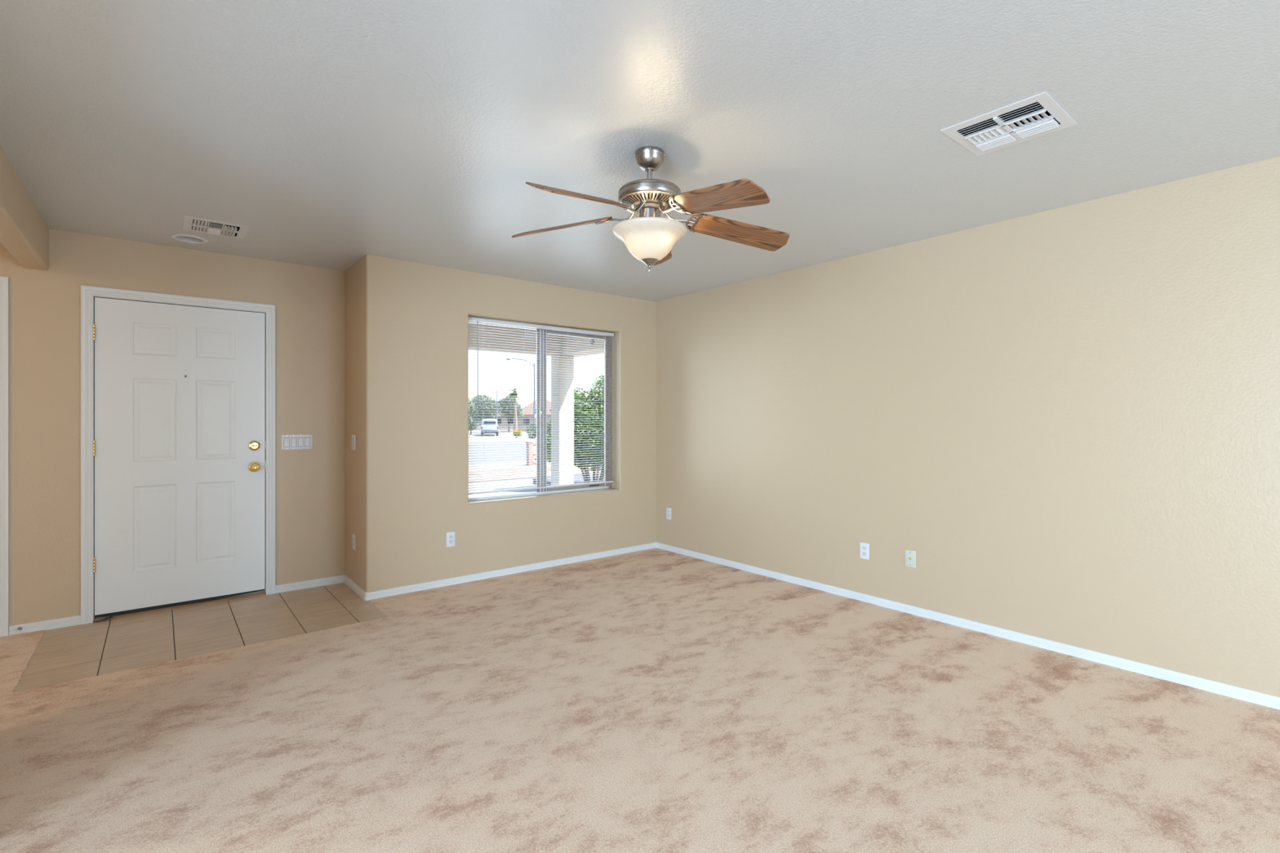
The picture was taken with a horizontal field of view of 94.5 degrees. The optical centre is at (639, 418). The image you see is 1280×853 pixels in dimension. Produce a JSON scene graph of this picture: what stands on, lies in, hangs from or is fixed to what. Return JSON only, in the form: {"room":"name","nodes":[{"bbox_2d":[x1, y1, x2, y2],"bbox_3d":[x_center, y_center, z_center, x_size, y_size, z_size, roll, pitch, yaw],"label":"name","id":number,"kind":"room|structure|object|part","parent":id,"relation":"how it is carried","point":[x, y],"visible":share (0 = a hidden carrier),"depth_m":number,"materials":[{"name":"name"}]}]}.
{"room":"empty living room","nodes":[
{"label":"empty living room","id":0,"kind":"room"},
{"bbox_2d":[0,228,345,626],"bbox_3d":[-4.148,0.074,3.276,4.900,2.460,0.160,0,0,-39],"label":"wall","id":1,"kind":"structure","parent":0,"point":[308,301],"depth_m":3.84,"materials":[{"name":"beige paint"}]},
{"bbox_2d":[0,276,8,636],"bbox_3d":[-4.139,0.227,3.214,0.990,2.116,0.088,0,0,-39],"label":"door","id":2,"kind":"structure","parent":1,"relation":"in","point":[4,281],"depth_m":3.48,"materials":[{"name":"white paint"}]},
{"bbox_2d":[8,615,80,635],"bbox_3d":[-3.612,1.262,3.601,0.310,0.058,0.012,0,0,-39],"label":"baseboard","id":3,"kind":"structure","parent":1,"relation":"attached to","point":[73,620],"depth_m":3.60,"materials":[{"name":"white paint"}]},
{"bbox_2d":[15,626,22,633],"bbox_3d":[-3.672,1.254,3.499,0.023,0.023,0.070,0,0,-39],"label":"door stop","id":4,"kind":"object","parent":3,"relation":"attached to","point":[19,628],"visible":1,"depth_m":3.50,"materials":[{"name":"silver metal"}]},
{"bbox_2d":[80,284,275,624],"bbox_3d":[-3.125,0.230,4.072,1.042,2.117,0.217,0,0,-39],"label":"door","id":5,"kind":"structure","parent":1,"relation":"in","point":[178,392],"depth_m":3.99,"materials":[{"name":"white paint"},{"name":"polished brass"}]},
{"bbox_3d":[-2.770,0.353,4.260,0.073,0.073,0.060,0,0,-39],"label":"knob","id":6,"kind":"part","parent":5,"relation":"part of","materials":[{"name":"gold metal"}]},
{"bbox_2d":[281,434,312,449],"bbox_3d":[-2.574,0.180,4.447,0.199,0.112,0.009,0,0,-39],"label":"light switch","id":7,"kind":"object","parent":1,"relation":"attached to","point":[293,442],"visible":1,"depth_m":4.44,"materials":[{"name":"white plastic"}]},
{"bbox_2d":[284,437,288,446],"bbox_3d":[-2.626,0.180,4.401,0.032,0.065,0.003,0,0,-39],"label":"rocker switch","id":8,"kind":"object","parent":7,"relation":"attached to","point":[286,439],"depth_m":4.40,"materials":[{"name":"white plastic"}]},
{"bbox_2d":[291,437,296,446],"bbox_3d":[-2.591,0.180,4.430,0.032,0.065,0.003,0,0,-39],"label":"rocker switch","id":9,"kind":"object","parent":7,"relation":"attached to","point":[293,439],"depth_m":4.43,"materials":[{"name":"white plastic"}]},
{"bbox_2d":[297,437,302,446],"bbox_3d":[-2.555,0.180,4.459,0.032,0.065,0.003,0,0,-39],"label":"rocker switch","id":10,"kind":"object","parent":7,"relation":"attached to","point":[300,439],"depth_m":4.46,"materials":[{"name":"white plastic"}]},
{"bbox_2d":[305,437,310,446],"bbox_3d":[-2.519,0.180,4.488,0.032,0.065,0.003,0,0,-39],"label":"rocker switch","id":11,"kind":"object","parent":7,"relation":"attached to","point":[307,439],"depth_m":4.49,"materials":[{"name":"white plastic"}]},
{"bbox_2d":[275,574,344,593],"bbox_3d":[-2.500,1.262,4.505,0.473,0.058,0.012,0,0,-39],"label":"baseboard","id":12,"kind":"structure","parent":1,"relation":"attached to","point":[340,579],"depth_m":4.49,"materials":[{"name":"white paint"}]},
{"bbox_2d":[12,582,387,693],"bbox_3d":[-2.622,1.294,3.699,1.720,0.010,1.109,0,0,-39],"label":"floor tile","id":13,"kind":"structure","parent":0,"point":[81,651],"depth_m":3.56,"materials":[{"name":"beige tile"}]},
{"bbox_2d":[345,259,360,587],"bbox_3d":[-2.115,0.074,4.533,0.160,2.460,0.457,0,0,-39],"label":"wall","id":14,"kind":"structure","parent":0,"point":[353,274],"depth_m":4.45,"materials":[{"name":"beige paint"}]},
{"bbox_2d":[351,435,355,449],"bbox_3d":[-2.144,0.182,4.431,0.013,0.112,0.088,0,0,-39],"label":"light switch","id":15,"kind":"object","parent":14,"relation":"attached to","point":[353,437],"visible":1,"depth_m":4.41,"materials":[{"name":"white plastic"}]},
{"bbox_2d":[352,533,355,550],"bbox_3d":[-2.146,0.930,4.438,0.007,0.112,0.074,0,0,-39],"label":"outlet","id":16,"kind":"object","parent":14,"relation":"attached to","point":[353,535],"visible":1,"depth_m":4.43,"materials":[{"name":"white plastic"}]},
{"bbox_2d":[343,574,365,599],"bbox_3d":[-2.137,1.262,4.423,0.012,0.058,0.599,0,0,-39],"label":"baseboard","id":17,"kind":"structure","parent":14,"relation":"attached to","point":[347,580],"depth_m":4.40,"materials":[{"name":"white paint"}]},
{"bbox_2d":[360,254,656,592],"bbox_3d":[-0.934,0.074,5.095,2.700,2.460,0.160,0,0,-39],"label":"wall","id":18,"kind":"structure","parent":0,"point":[415,316],"depth_m":4.59,"materials":[{"name":"beige paint"}]},
{"bbox_2d":[364,592,369,600],"bbox_3d":[-1.931,1.262,4.185,0.043,0.058,0.018,0,0,6],"label":"baseboard","id":19,"kind":"structure","parent":18,"relation":"attached to","point":[366,596],"depth_m":4.18,"materials":[{"name":"white paint"}]},
{"bbox_2d":[446,531,455,546],"bbox_3d":[-1.457,0.934,4.562,0.069,0.112,0.007,0,0,-39],"label":"outlet","id":20,"kind":"object","parent":18,"relation":"attached to","point":[451,536],"visible":1,"depth_m":4.56,"materials":[{"name":"white plastic"}]},
{"bbox_2d":[368,542,656,599],"bbox_3d":[-0.873,1.262,5.034,2.682,0.058,0.012,0,0,-39],"label":"baseboard","id":21,"kind":"structure","parent":18,"relation":"attached to","point":[455,580],"depth_m":4.82,"materials":[{"name":"white paint"}]},
{"bbox_2d":[468,320,612,501],"bbox_3d":[-0.858,-0.073,5.242,1.491,1.491,0.064,0,0,-39],"label":"window","id":22,"kind":"structure","parent":18,"relation":"in","point":[541,396],"depth_m":5.24,"materials":[{"name":"beige metal"}]},
{"bbox_2d":[468,316,613,494],"bbox_3d":[-0.815,-0.098,5.179,1.455,1.420,0.044,0,0,-39],"label":"window blind","id":23,"kind":"object","parent":22,"relation":"attached to","point":[470,319],"visible":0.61,"depth_m":5.11,"materials":[{"name":"white plastic"}]},
{"bbox_3d":[-0.821,0.605,5.185,1.445,0.016,0.026,0,0,-39],"label":"rail","id":24,"kind":"part","parent":23,"relation":"part of","materials":[{"name":"white plastic"}]},
{"bbox_3d":[-0.820,-0.792,5.186,1.455,0.030,0.025,0,0,-39],"label":"head rail","id":25,"kind":"part","parent":23,"relation":"part of","materials":[{"name":"white plastic"}]},
{"bbox_3d":[-0.596,-0.064,5.450,0.739,1.427,0.020,0,0,-39],"label":"sliding sash","id":26,"kind":"part","parent":22,"relation":"part of","materials":[{"name":"beige metal"}]},
{"bbox_2d":[0,0,1279,302],"bbox_3d":[-0.026,-1.181,0.223,7.760,0.050,10.099,0,0,-39],"label":"ceiling","id":27,"kind":"structure","parent":0,"point":[339,133],"depth_m":2.27,"materials":[{"name":"white paint"}]},
{"bbox_2d":[0,144,48,270],"bbox_3d":[-0.565,-1.026,-0.215,0.115,0.258,9.779,0,0,-39],"label":"ceiling beam","id":28,"kind":"structure","parent":27,"relation":"attached to","point":[24,231],"depth_m":2.96,"materials":[{"name":"beige paint"}]},
{"bbox_2d":[170,234,208,244],"bbox_3d":[-2.898,-1.192,3.811,0.190,0.087,0.190,0,0,-39],"label":"recessed light","id":29,"kind":"object","parent":27,"relation":"in","point":[180,237],"visible":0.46,"depth_m":3.82,"materials":[{"name":"white plastic"}]},
{"bbox_2d":[182,215,248,239],"bbox_3d":[-2.579,-1.214,3.600,0.310,0.143,0.310,0,0,-39],"label":"ceiling vent","id":30,"kind":"object","parent":27,"relation":"in","point":[191,224],"visible":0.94,"depth_m":3.60,"materials":[{"name":"white metal"}]},
{"bbox_2d":[511,146,789,277],"bbox_3d":[0.056,-0.884,2.541,1.286,0.543,1.259,0,0,-39],"label":"ceiling fan","id":31,"kind":"object","parent":27,"relation":"hanging from","point":[650,237],"visible":1,"depth_m":2.50,"materials":[{"name":"brown wood"}]},
{"bbox_3d":[-0.366,-0.878,2.723,0.490,0.006,0.139,-3,24,20],"label":"blade","id":32,"kind":"part","parent":31,"relation":"part of","materials":[{"name":"brown wood"}]},
{"bbox_3d":[-0.221,-0.840,2.238,0.139,0.006,0.490,30,26,30],"label":"blade","id":33,"kind":"part","parent":31,"relation":"part of","materials":[{"name":"brown wood"}]},
{"bbox_3d":[0.042,-0.753,2.579,0.328,0.139,0.328,0,0,-39],"label":"lamp shade","id":34,"kind":"part","parent":31,"relation":"part of","materials":[{"name":"white glass"}]},
{"bbox_3d":[0.086,-0.872,3.008,0.139,0.006,0.490,-20,-7,4],"label":"blade","id":35,"kind":"part","parent":31,"relation":"part of","materials":[{"name":"brown wood"}]},
{"bbox_3d":[0.286,-0.825,2.226,0.139,0.006,0.490,27,-5,-36],"label":"blade","id":36,"kind":"part","parent":31,"relation":"part of","materials":[{"name":"brown wood"}]},
{"bbox_3d":[0.453,-0.849,2.708,0.490,0.006,0.139,8,-21,-18],"label":"blade","id":37,"kind":"part","parent":31,"relation":"part of","materials":[{"name":"brown wood"}]},
{"bbox_2d":[940,91,1077,155],"bbox_3d":[1.461,-1.224,2.350,0.362,0.167,0.362,0,0,-39],"label":"ceiling vent","id":38,"kind":"object","parent":27,"relation":"in","point":[1037,115],"visible":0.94,"depth_m":2.35,"materials":[{"name":"white metal"}]},
{"bbox_2d":[0,547,1279,852],"bbox_3d":[-0.026,1.290,0.223,7.440,0.012,9.779,0,0,-39],"label":"floor","id":39,"kind":"structure","parent":0,"point":[655,700],"depth_m":2.39,"materials":[{"name":"beige carpet"}]},
{"bbox_2d":[656,156,1279,697],"bbox_3d":[3.116,0.074,2.382,0.160,2.460,9.482,0,0,-39],"label":"wall","id":40,"kind":"structure","parent":0,"point":[1068,416],"depth_m":3.39,"materials":[{"name":"beige paint"}]},
{"bbox_2d":[666,507,671,519],"bbox_3d":[0.279,0.926,5.737,0.007,0.112,0.069,0,0,-39],"label":"outlet","id":41,"kind":"object","parent":40,"relation":"attached to","point":[668,509],"visible":1,"depth_m":5.73,"materials":[{"name":"white plastic"}]},
{"bbox_2d":[859,542,869,559],"bbox_3d":[1.572,0.931,4.147,0.007,0.112,0.069,0,0,-39],"label":"outlet","id":42,"kind":"object","parent":40,"relation":"attached to","point":[864,548],"visible":1,"depth_m":4.14,"materials":[{"name":"white plastic"}]},
{"bbox_2d":[905,549,915,568],"bbox_3d":[1.775,0.924,3.890,0.017,0.110,0.070,0,0,-39],"label":"cable plate","id":43,"kind":"object","parent":40,"relation":"attached to","point":[910,555],"visible":1,"depth_m":3.89,"materials":[{"name":"beige plastic"}]},
{"bbox_2d":[656,542,1279,710],"bbox_3d":[3.050,1.262,2.327,0.012,0.058,9.162,0,0,-39],"label":"baseboard","id":44,"kind":"structure","parent":40,"relation":"attached to","point":[1268,700],"depth_m":3.38,"materials":[{"name":"white paint"}]},
{"label":"outside","id":45,"kind":"structure","parent":0,"visible":0},
{"bbox_2d":[468,430,602,497],"bbox_3d":[-26.505,1.699,103.893,210.000,0.490,185.358,0,0,-39],"label":"ground","id":46,"kind":"structure","parent":45,"point":[504,436],"depth_m":22.55,"materials":[{"name":"beige concrete"}]},
{"bbox_2d":[468,397,478,437],"bbox_3d":[-17.286,-0.165,59.943,1.719,4.240,1.335,0,0,-39],"label":"tree","id":47,"kind":"object","parent":46,"relation":"on","point":[471,409],"visible":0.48,"depth_m":59.87,"materials":[{"name":"green plant"}]},
{"bbox_2d":[468,394,502,422],"bbox_3d":[-19.604,-0.527,74.019,4.701,4.960,3.654,0,0,-39],"label":"street tree","id":48,"kind":"object","parent":46,"relation":"on","point":[491,405],"visible":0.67,"depth_m":73.45,"materials":[{"name":"green plant"}]},
{"bbox_2d":[479,419,500,435],"bbox_3d":[-16.855,1.034,66.439,2.300,1.820,5.360,0,0,-14],"label":"pickup truck","id":49,"kind":"object","parent":46,"relation":"on","point":[483,429],"visible":0.87,"depth_m":64.11,"materials":[{"name":"silver metal"}]},
{"bbox_2d":[468,409,513,430],"bbox_3d":[-25.446,0.244,99.961,10.400,3.400,8.900,0,0,-13],"label":"house","id":50,"kind":"structure","parent":46,"relation":"on","point":[501,420],"depth_m":96.59,"materials":[{"name":"beige paint"}]},
{"bbox_3d":[-26.275,0.934,95.633,3.230,1.980,0.060,0,0,-13],"label":"garage door","id":51,"kind":"part","parent":50,"relation":"part of","materials":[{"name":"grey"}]},
{"bbox_3d":[-23.031,0.494,96.366,0.940,0.940,0.030,0,0,-13],"label":"pane","id":52,"kind":"part","parent":50,"relation":"part of","materials":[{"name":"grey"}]},
{"bbox_2d":[496,389,497,419],"bbox_3d":[-16.918,-0.706,70.002,0.111,5.300,0.111,0,0,-17],"label":"utility pole","id":53,"kind":"object","parent":46,"relation":"on","point":[496,389],"visible":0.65,"depth_m":69.95,"materials":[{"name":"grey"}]},
{"bbox_2d":[495,396,524,432],"bbox_3d":[-18.001,-0.530,80.999,4.142,4.966,3.232,0,0,-39],"label":"street tree","id":54,"kind":"object","parent":46,"relation":"on","point":[504,402],"visible":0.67,"depth_m":80.51,"materials":[{"name":"green plant"}]},
{"bbox_3d":[-18.006,-1.328,81.004,4.142,3.369,3.248,0,0,-39],"label":"crown","id":55,"kind":"part","parent":54,"relation":"part of","materials":[{"name":"green plant"}]},
{"bbox_2d":[506,387,523,431],"bbox_3d":[-15.329,-0.887,72.084,2.279,5.666,2.264,0,0,-12],"label":"palm tree","id":56,"kind":"object","parent":46,"relation":"on","point":[514,394],"visible":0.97,"depth_m":71.85,"materials":[{"name":"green plant"}]},
{"bbox_2d":[511,429,522,437],"bbox_3d":[-12.031,1.524,58.026,1.051,0.863,0.930,0,0,-39],"label":"flowering bush","id":57,"kind":"object","parent":46,"relation":"on","point":[515,429],"visible":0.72,"depth_m":57.89,"materials":[{"name":"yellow plant"}]},
{"bbox_2d":[506,358,535,432],"bbox_3d":[-13.244,-2.365,66.013,3.335,8.618,0.489,0,0,-1],"label":"street light","id":58,"kind":"object","parent":46,"relation":"on","point":[534,422],"visible":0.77,"depth_m":65.95,"materials":[{"name":"grey metal"}]},
{"bbox_3d":[-13.036,-6.186,66.001,2.596,0.938,0.116,0,0,0],"label":"arm","id":59,"kind":"part","parent":58,"relation":"part of","materials":[{"name":"grey metal"}]},
{"bbox_2d":[525,441,533,465],"bbox_3d":[-4.469,1.454,24.003,0.240,0.980,0.240,0,0,-39],"label":"brick pillar","id":60,"kind":"structure","parent":46,"relation":"on","point":[528,462],"depth_m":23.93,"materials":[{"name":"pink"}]},
{"bbox_2d":[526,423,536,438],"bbox_3d":[-9.879,1.214,55.017,1.522,1.488,1.255,0,0,6],"label":"bush","id":61,"kind":"object","parent":46,"relation":"on","point":[534,434],"visible":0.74,"depth_m":54.88,"materials":[{"name":"green plant"}]},
{"bbox_2d":[513,400,551,431],"bbox_3d":[-14.585,-0.455,87.848,8.900,4.800,7.900,0,0,-13],"label":"house","id":62,"kind":"structure","parent":46,"relation":"on","point":[527,418],"depth_m":84.07,"materials":[{"name":"beige paint"}]},
{"bbox_3d":[-16.099,0.494,83.835,0.940,0.940,0.030,0,0,-13],"label":"pane","id":63,"kind":"part","parent":62,"relation":"part of","materials":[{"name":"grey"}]},
{"bbox_2d":[468,464,601,481],"bbox_3d":[-5.000,1.762,18.427,11.500,0.235,5.700,0,0,-39],"label":"gravel bed","id":64,"kind":"object","parent":46,"relation":"on","point":[529,469],"visible":0.21,"depth_m":18.50,"materials":[{"name":"beige gravel"}]},
{"bbox_2d":[533,444,593,465],"bbox_3d":[-3.220,1.514,25.019,3.020,0.860,0.160,0,0,-39],"label":"wall","id":65,"kind":"structure","parent":46,"relation":"on","point":[533,445],"depth_m":24.07,"materials":[{"name":"white stone"}]},
{"bbox_2d":[533,473,604,485],"bbox_3d":[1.712,1.527,13.703,6.050,0.155,6.100,0,0,-39],"label":"driveway","id":66,"kind":"structure","parent":46,"relation":"on","point":[575,477],"depth_m":14.11,"materials":[{"name":"grey concrete"}]},
{"bbox_2d":[546,373,604,483],"bbox_3d":[-0.636,0.243,12.784,3.218,2.538,1.751,0,0,-18],"label":"shrub","id":67,"kind":"object","parent":46,"relation":"on","point":[579,417],"visible":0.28,"depth_m":12.24,"materials":[{"name":"green plant"}]},
{"bbox_3d":[-1.520,1.414,6.615,3.710,0.060,2.918,0,0,-39],"label":"floor","id":68,"kind":"structure","parent":46,"relation":"on","visible":0},
{"bbox_2d":[551,354,573,485],"bbox_3d":[-1.116,0.265,8.521,0.253,2.360,0.230,0,0,-39],"label":"porch column","id":69,"kind":"structure","parent":68,"relation":"on","point":[560,415],"depth_m":8.43,"materials":[{"name":"beige paint"}]},
{"bbox_2d":[468,323,582,357],"bbox_3d":[-3.048,-1.117,6.995,5.500,0.436,0.300,0,0,-39],"label":"porch ceiling","id":70,"kind":"structure","parent":69,"relation":"on","point":[514,344],"depth_m":7.85,"materials":[{"name":"beige paint"}]},
{"bbox_2d":[524,328,536,339],"bbox_3d":[-1.487,-1.148,8.056,0.180,0.135,0.025,0,0,-39],"label":"junction box","id":71,"kind":"object","parent":70,"relation":"attached to","point":[526,331],"visible":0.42,"depth_m":8.04,"materials":[{"name":"white"}]},
{"bbox_2d":[561,335,604,355],"bbox_3d":[-0.154,-1.117,7.495,0.380,0.436,2.578,0,0,-39],"label":"beam","id":72,"kind":"structure","parent":70,"relation":"attached to","point":[569,345],"depth_m":8.08,"materials":[{"name":"beige paint"}]},
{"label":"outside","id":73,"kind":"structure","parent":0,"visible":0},
{"bbox_2d":[468,440,604,463],"bbox_3d":[13.453,1.960,54.772,210.000,0.050,20.000,0,0,-39],"label":"street","id":74,"kind":"structure","parent":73,"point":[517,446],"depth_m":33.95,"materials":[{"name":"grey asphalt"}]}
]}

